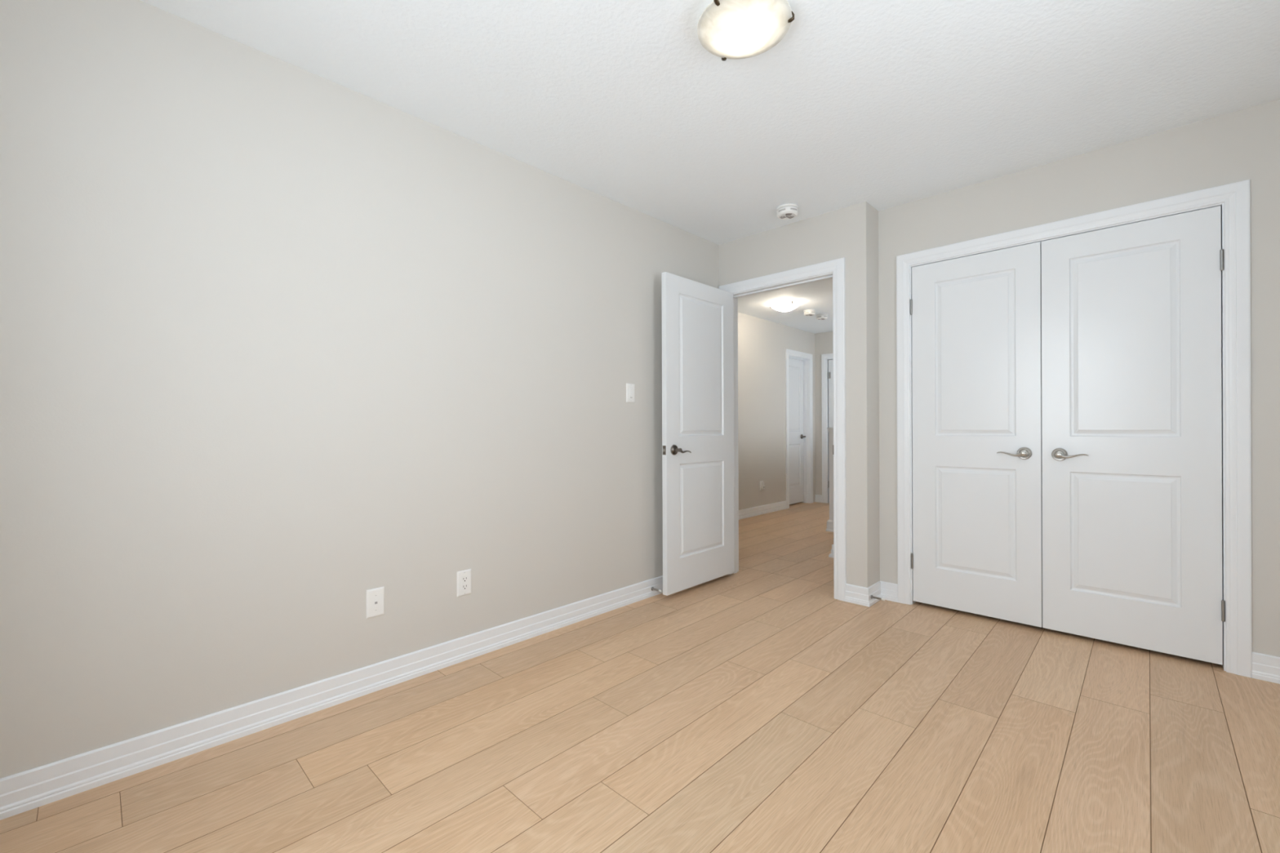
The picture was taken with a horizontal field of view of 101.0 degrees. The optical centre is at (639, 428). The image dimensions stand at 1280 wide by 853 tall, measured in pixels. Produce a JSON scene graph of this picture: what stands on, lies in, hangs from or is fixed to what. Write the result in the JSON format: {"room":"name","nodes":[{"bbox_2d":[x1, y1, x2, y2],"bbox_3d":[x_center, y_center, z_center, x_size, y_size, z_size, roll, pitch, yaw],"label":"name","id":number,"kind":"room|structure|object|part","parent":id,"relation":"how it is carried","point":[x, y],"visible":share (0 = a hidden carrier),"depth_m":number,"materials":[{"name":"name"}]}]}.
{"room":"empty bedroom","nodes":[
{"label":"empty bedroom","id":0,"kind":"room"},
{"bbox_2d":[0,0,718,778],"bbox_3d":[-0.736,-0.144,2.634,0.115,2.439,3.935,0,0,44],"label":"wall","id":1,"kind":"structure","parent":0,"point":[282,344],"depth_m":1.91,"materials":[{"name":"white paint"}]},
{"bbox_2d":[0,575,662,820],"bbox_3d":[-0.682,1.022,2.589,0.018,0.107,3.700,0,0,44],"label":"baseboard","id":2,"kind":"structure","parent":1,"relation":"attached to","point":[32,788],"depth_m":1.90,"materials":[{"name":"white paint"}]},
{"bbox_2d":[366,586,384,618],"bbox_3d":[-1.090,0.718,2.175,0.008,0.116,0.071,0,0,44],"label":"jack plate","id":3,"kind":"object","parent":1,"relation":"attached to","point":[375,597],"visible":1,"depth_m":2.17,"materials":[{"name":"white plastic"}]},
{"bbox_2d":[457,568,471,596],"bbox_3d":[-0.818,0.719,2.457,0.009,0.116,0.071,0,0,44],"label":"wall outlet","id":4,"kind":"object","parent":1,"relation":"attached to","point":[464,577],"visible":1,"depth_m":2.45,"materials":[{"name":"white plastic"}]},
{"bbox_2d":[461,575,468,591],"bbox_3d":[-0.817,0.719,2.455,0.004,0.067,0.033,0,0,44],"label":"receptacle","id":5,"kind":"object","parent":4,"relation":"attached to","point":[464,579],"depth_m":2.45,"materials":[{"name":"white plastic"}]},
{"bbox_2d":[626,382,634,402],"bbox_3d":[-0.056,-0.220,3.250,0.010,0.116,0.071,0,0,44],"label":"light switch","id":6,"kind":"object","parent":1,"relation":"attached to","point":[629,387],"visible":1,"depth_m":3.24,"materials":[{"name":"white plastic"}]},
{"bbox_2d":[651,586,662,592],"bbox_3d":[0.107,1.026,3.348,0.079,0.023,0.023,0,0,44],"label":"door stop","id":7,"kind":"object","parent":1,"relation":"attached to","point":[652,588],"visible":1,"depth_m":3.35,"materials":[{"name":"silver metal"}]},
{"bbox_2d":[0,502,1279,852],"bbox_3d":[1.426,1.097,3.350,4.612,0.060,7.960,0,0,44],"label":"floor","id":8,"kind":"structure","parent":0,"point":[755,708],"depth_m":1.77,"materials":[{"name":"brown wood"}]},
{"bbox_2d":[826,427,833,532],"bbox_3d":[2.027,0.526,5.478,0.140,1.078,0.140,0,0,44],"label":"newel post","id":9,"kind":"object","parent":8,"relation":"on","point":[829,522],"visible":0.48,"depth_m":5.46,"materials":[{"name":"white paint"}]},
{"bbox_3d":[2.029,1.006,5.478,0.140,0.118,0.140,0,0,44],"label":"trim","id":10,"kind":"part","parent":9,"relation":"part of","materials":[{"name":"white paint"}]},
{"bbox_2d":[140,0,1279,333],"bbox_3d":[1.416,-1.411,3.350,4.612,0.080,7.960,0,0,44],"label":"ceiling","id":11,"kind":"structure","parent":0,"point":[883,104],"depth_m":2.09,"materials":[{"name":"white paint"}]},
{"bbox_2d":[697,0,794,60],"bbox_3d":[0.340,-1.321,1.740,0.306,0.092,0.314,0,0,44],"label":"ceiling light","id":12,"kind":"object","parent":11,"relation":"attached to","point":[726,28],"visible":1,"depth_m":1.70,"materials":[{"name":"white glass"}]},
{"bbox_2d":[769,300,799,311],"bbox_3d":[1.582,-1.326,5.743,0.306,0.092,0.314,0,0,-13],"label":"ceiling light","id":13,"kind":"object","parent":11,"relation":"attached to","point":[782,305],"visible":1,"depth_m":5.66,"materials":[{"name":"white glass"}]},
{"bbox_2d":[776,203,798,219],"bbox_3d":[0.913,-1.341,3.268,0.132,0.058,0.132,0,0,44],"label":"smoke detector","id":14,"kind":"object","parent":11,"relation":"attached to","point":[788,211],"visible":1,"depth_m":3.23,"materials":[{"name":"white plastic"}]},
{"bbox_2d":[804,309,815,315],"bbox_3d":[1.973,-1.345,6.133,0.132,0.058,0.132,0,0,44],"label":"smoke detector","id":15,"kind":"object","parent":11,"relation":"attached to","point":[808,312],"visible":1,"depth_m":6.08,"materials":[{"name":"white plastic"}]},
{"bbox_2d":[816,313,827,319],"bbox_3d":[2.195,-1.346,6.363,0.132,0.058,0.132,0,0,44],"label":"smoke detector","id":16,"kind":"object","parent":11,"relation":"attached to","point":[822,316],"visible":1,"depth_m":6.31,"materials":[{"name":"white plastic"}]},
{"bbox_2d":[737,312,815,510],"bbox_3d":[1.106,-0.151,6.237,0.120,2.439,4.240,0,0,44],"label":"wall","id":17,"kind":"structure","parent":0,"point":[762,344],"depth_m":6.62,"materials":[{"name":"white paint"}]},
{"bbox_2d":[760,480,763,490],"bbox_3d":[1.516,0.709,6.566,0.009,0.116,0.071,0,0,44],"label":"wall outlet","id":18,"kind":"object","parent":17,"relation":"attached to","point":[761,482],"visible":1,"depth_m":6.55,"materials":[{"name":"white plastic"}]},
{"bbox_2d":[738,500,786,519],"bbox_3d":[0.893,1.016,5.911,0.018,0.107,3.040,0,0,44],"label":"baseboard","id":19,"kind":"structure","parent":17,"relation":"attached to","point":[766,508],"depth_m":6.56,"materials":[{"name":"white paint"}]},
{"bbox_2d":[788,357,805,504],"bbox_3d":[2.150,0.035,7.335,0.095,2.020,0.594,0,0,44],"label":"door","id":20,"kind":"structure","parent":17,"relation":"in","point":[797,436],"depth_m":7.40,"materials":[{"name":"white paint"}]},
{"bbox_2d":[785,348,813,508],"bbox_3d":[2.164,0.001,7.321,0.138,2.127,0.760,0,0,44],"label":"door frame","id":21,"kind":"structure","parent":17,"relation":"attached to","point":[806,357],"depth_m":7.51,"materials":[{"name":"white paint"}]},
{"bbox_2d":[718,201,879,587],"bbox_3d":[1.089,-0.151,3.668,1.079,2.439,0.317,0,0,44],"label":"wall","id":22,"kind":"structure","parent":0,"point":[851,233],"depth_m":3.25,"materials":[{"name":"white paint"}]},
{"bbox_2d":[661,271,734,595],"bbox_3d":[0.428,0.031,3.550,0.105,2.020,0.767,0,0,44],"label":"door","id":23,"kind":"structure","parent":22,"relation":"in","point":[698,317],"depth_m":3.51,"materials":[{"name":"white paint"}]},
{"bbox_3d":[0.152,0.135,3.299,0.025,0.058,0.002,0,0,44],"label":"latch plate","id":24,"kind":"part","parent":23,"relation":"part of","materials":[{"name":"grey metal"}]},
{"bbox_3d":[0.220,0.135,3.334,0.012,0.065,0.065,0,0,44],"label":"handle","id":25,"kind":"part","parent":23,"relation":"part of","materials":[{"name":"grey metal"}]},
{"bbox_3d":[0.275,0.140,3.350,0.049,0.034,0.126,0,0,44],"label":"lever","id":26,"kind":"part","parent":23,"relation":"part of","materials":[{"name":"grey metal"}]},
{"bbox_2d":[718,257,846,601],"bbox_3d":[0.977,0.006,3.636,0.941,2.127,0.152,0,0,44],"label":"door frame","id":27,"kind":"structure","parent":22,"relation":"attached to","point":[834,269],"depth_m":3.30,"materials":[{"name":"white paint"}]},
{"bbox_2d":[844,583,869,607],"bbox_3d":[1.326,1.014,3.211,0.148,0.107,0.018,0,0,44],"label":"baseboard","id":28,"kind":"structure","parent":22,"relation":"attached to","point":[859,595],"depth_m":3.21,"materials":[{"name":"white paint"}]},
{"bbox_2d":[867,581,881,607],"bbox_3d":[1.442,1.014,3.239,0.018,0.107,0.220,0,0,44],"label":"baseboard","id":29,"kind":"structure","parent":22,"relation":"attached to","point":[874,589],"depth_m":3.23,"materials":[{"name":"white paint"}]},
{"bbox_2d":[871,595,884,600],"bbox_3d":[1.430,1.019,3.166,0.079,0.023,0.023,0,0,44],"label":"door stop","id":30,"kind":"object","parent":22,"relation":"attached to","point":[872,596],"visible":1,"depth_m":3.17,"materials":[{"name":"silver metal"}]},
{"bbox_2d":[814,331,832,495],"bbox_3d":[3.467,-0.160,6.822,2.470,2.439,0.120,0,0,44],"label":"wall","id":31,"kind":"structure","parent":0,"point":[824,340],"depth_m":7.59,"materials":[{"name":"white paint"}]},
{"bbox_2d":[814,494,822,502],"bbox_3d":[2.572,1.009,7.592,0.105,0.107,0.018,0,0,44],"label":"baseboard","id":32,"kind":"structure","parent":31,"relation":"attached to","point":[818,498],"depth_m":7.59,"materials":[{"name":"white paint"}]},
{"bbox_2d":[821,353,832,502],"bbox_3d":[2.979,-0.002,7.280,0.920,2.127,0.138,0,0,44],"label":"door frame","id":33,"kind":"structure","parent":31,"relation":"attached to","point":[824,357],"depth_m":7.52,"materials":[{"name":"white paint"}]},
{"bbox_2d":[827,359,833,487],"bbox_3d":[2.957,0.031,7.254,0.748,2.020,0.048,0,0,44],"label":"door","id":34,"kind":"structure","parent":31,"relation":"in","point":[830,362],"depth_m":7.48,"materials":[{"name":"white paint"}]},
{"bbox_2d":[878,98,1279,657],"bbox_3d":[2.282,-0.155,2.658,2.041,2.439,0.115,0,0,44],"label":"wall","id":35,"kind":"structure","parent":0,"point":[1242,144],"depth_m":2.45,"materials":[{"name":"white paint"}]},
{"bbox_2d":[880,581,897,602],"bbox_3d":[1.546,1.013,3.280,0.111,0.107,0.018,0,0,44],"label":"baseboard","id":36,"kind":"structure","parent":35,"relation":"attached to","point":[889,591],"depth_m":3.27,"materials":[{"name":"white paint"}]},
{"bbox_2d":[910,241,1042,627],"bbox_3d":[1.862,0.032,2.970,0.632,2.020,0.095,0,0,44],"label":"door","id":37,"kind":"structure","parent":35,"relation":"in","point":[976,319],"depth_m":2.95,"materials":[{"name":"white paint"}]},
{"bbox_3d":[1.986,0.133,2.819,0.129,0.029,0.049,0,0,44],"label":"lever","id":38,"kind":"part","parent":37,"relation":"part of","materials":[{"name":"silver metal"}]},
{"bbox_3d":[2.043,0.131,2.804,0.065,0.065,0.012,0,0,44],"label":"handle","id":39,"kind":"part","parent":37,"relation":"part of","materials":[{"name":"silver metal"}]},
{"bbox_2d":[896,178,1252,677],"bbox_3d":[2.135,0.001,2.788,1.428,2.127,0.134,0,0,44],"label":"door frame","id":40,"kind":"structure","parent":35,"relation":"attached to","point":[1234,198],"depth_m":2.30,"materials":[{"name":"white paint"}]},
{"bbox_2d":[1040,205,1225,665],"bbox_3d":[2.323,0.031,2.525,0.642,2.020,0.095,0,0,44],"label":"door","id":41,"kind":"structure","parent":35,"relation":"in","point":[1131,403],"depth_m":2.51,"materials":[{"name":"white paint"}]},
{"bbox_3d":[2.149,0.133,2.702,0.065,0.065,0.012,0,0,44],"label":"handle","id":42,"kind":"part","parent":41,"relation":"part of","materials":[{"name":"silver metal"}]},
{"bbox_3d":[2.167,0.135,2.644,0.129,0.029,0.049,0,0,44],"label":"lever","id":43,"kind":"part","parent":41,"relation":"part of","materials":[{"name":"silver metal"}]},
{"bbox_2d":[1252,652,1279,684],"bbox_3d":[2.794,1.008,2.077,0.504,0.107,0.018,0,0,44],"label":"baseboard","id":44,"kind":"structure","parent":35,"relation":"attached to","point":[1266,668],"depth_m":2.22,"materials":[{"name":"white paint"}]},
{"bbox_3d":[1.968,-0.154,4.115,0.875,2.439,0.120,0,0,44],"label":"wall","id":45,"kind":"structure","parent":0,"visible":0},
{"bbox_2d":[828,544,833,557],"bbox_3d":[1.785,1.012,4.188,0.574,0.107,0.035,0,0,44],"label":"baseboard","id":46,"kind":"structure","parent":45,"relation":"attached to","point":[831,555],"depth_m":4.37,"materials":[{"name":"white paint"}]}
]}

